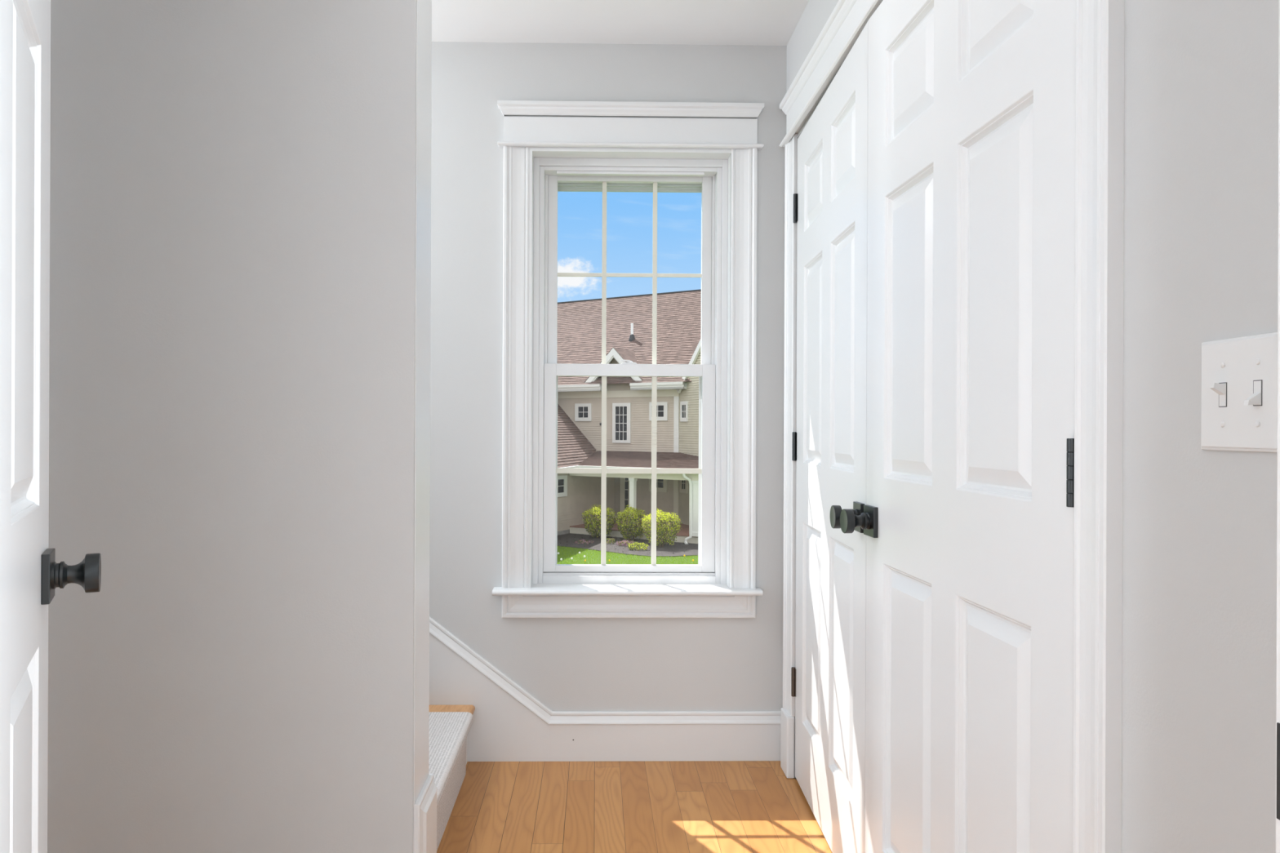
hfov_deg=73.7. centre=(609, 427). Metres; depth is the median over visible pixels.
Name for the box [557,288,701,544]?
house
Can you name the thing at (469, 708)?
staircase
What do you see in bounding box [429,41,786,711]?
wall
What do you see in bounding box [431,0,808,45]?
ceiling
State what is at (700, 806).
floor
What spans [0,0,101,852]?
door
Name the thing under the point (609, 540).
perennials
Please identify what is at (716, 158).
window
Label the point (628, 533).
bush
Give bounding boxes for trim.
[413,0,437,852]
[779,0,1124,852]
[1275,0,1279,852]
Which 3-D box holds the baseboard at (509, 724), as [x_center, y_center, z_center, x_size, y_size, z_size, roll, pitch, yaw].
[-0.675,0.395,2.884,2.546,1.465,0.020,0,0,-1]
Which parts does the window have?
screen frame, sash, sash, frame, head crown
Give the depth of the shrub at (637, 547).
24.02 m
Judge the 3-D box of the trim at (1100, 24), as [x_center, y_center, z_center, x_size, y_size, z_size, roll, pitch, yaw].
[0.647,0.026,1.943,0.136,2.214,1.833,0,0,-1]
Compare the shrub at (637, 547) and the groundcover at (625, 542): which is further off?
the groundcover at (625, 542)
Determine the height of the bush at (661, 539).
1.160 m
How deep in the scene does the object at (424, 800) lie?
1.90 m
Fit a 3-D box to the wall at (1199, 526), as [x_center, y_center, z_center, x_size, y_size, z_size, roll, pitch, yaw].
[1.046,-0.054,1.724,0.854,2.497,2.394,0,0,-1]
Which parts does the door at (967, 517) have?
knob, panel, panel, panel, panel, panel, panel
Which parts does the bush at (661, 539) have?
stem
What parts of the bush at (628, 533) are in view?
stem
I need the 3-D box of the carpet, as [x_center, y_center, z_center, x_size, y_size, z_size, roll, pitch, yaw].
[-0.956,0.742,2.435,1.040,0.788,0.670,0,0,-1]
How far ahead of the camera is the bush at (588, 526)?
26.36 m
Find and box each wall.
[47,0,416,852]
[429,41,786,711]
[786,0,1279,852]
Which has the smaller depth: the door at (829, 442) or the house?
the door at (829, 442)
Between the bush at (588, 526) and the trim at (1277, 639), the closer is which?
the trim at (1277, 639)
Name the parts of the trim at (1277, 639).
strike plate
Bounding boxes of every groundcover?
[573,539,593,544]
[616,540,634,546]
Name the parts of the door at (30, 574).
panel, panel, frame, knob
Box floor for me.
[436,760,831,852]
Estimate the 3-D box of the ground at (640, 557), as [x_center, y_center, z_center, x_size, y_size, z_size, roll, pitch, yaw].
[-0.996,3.576,61.592,120.000,0.200,116.800,0,0,-1]
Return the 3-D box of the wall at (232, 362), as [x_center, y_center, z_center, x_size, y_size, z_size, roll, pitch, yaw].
[-2.327,-1.379,2.383,3.811,5.000,1.160,0,0,-1]
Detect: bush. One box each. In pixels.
[581,503,615,538]
[615,504,648,540]
[641,507,682,546]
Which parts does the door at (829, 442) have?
panel, panel, panel, panel, panel, knob, panel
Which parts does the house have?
pane, cornice, pane, gable trim, entry door, pane, porch post, cornice, pane, pane, pane, pane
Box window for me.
[492,100,764,617]
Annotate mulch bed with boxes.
[557,533,697,556]
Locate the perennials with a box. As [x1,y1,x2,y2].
[605,537,615,543]
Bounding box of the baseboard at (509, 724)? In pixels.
[429,616,781,761]
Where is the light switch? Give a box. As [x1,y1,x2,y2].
[1200,332,1277,452]
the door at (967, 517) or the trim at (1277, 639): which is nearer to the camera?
the trim at (1277, 639)
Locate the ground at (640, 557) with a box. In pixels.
[557,536,697,564]
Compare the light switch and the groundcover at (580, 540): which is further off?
the groundcover at (580, 540)
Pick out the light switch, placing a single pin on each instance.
(1239, 375)
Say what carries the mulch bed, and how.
on the ground at (640, 557)
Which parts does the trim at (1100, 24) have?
casing, head crown, casing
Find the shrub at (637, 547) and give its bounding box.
[626,542,648,550]
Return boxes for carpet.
[428,711,473,850]
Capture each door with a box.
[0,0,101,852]
[791,20,868,852]
[840,0,1075,852]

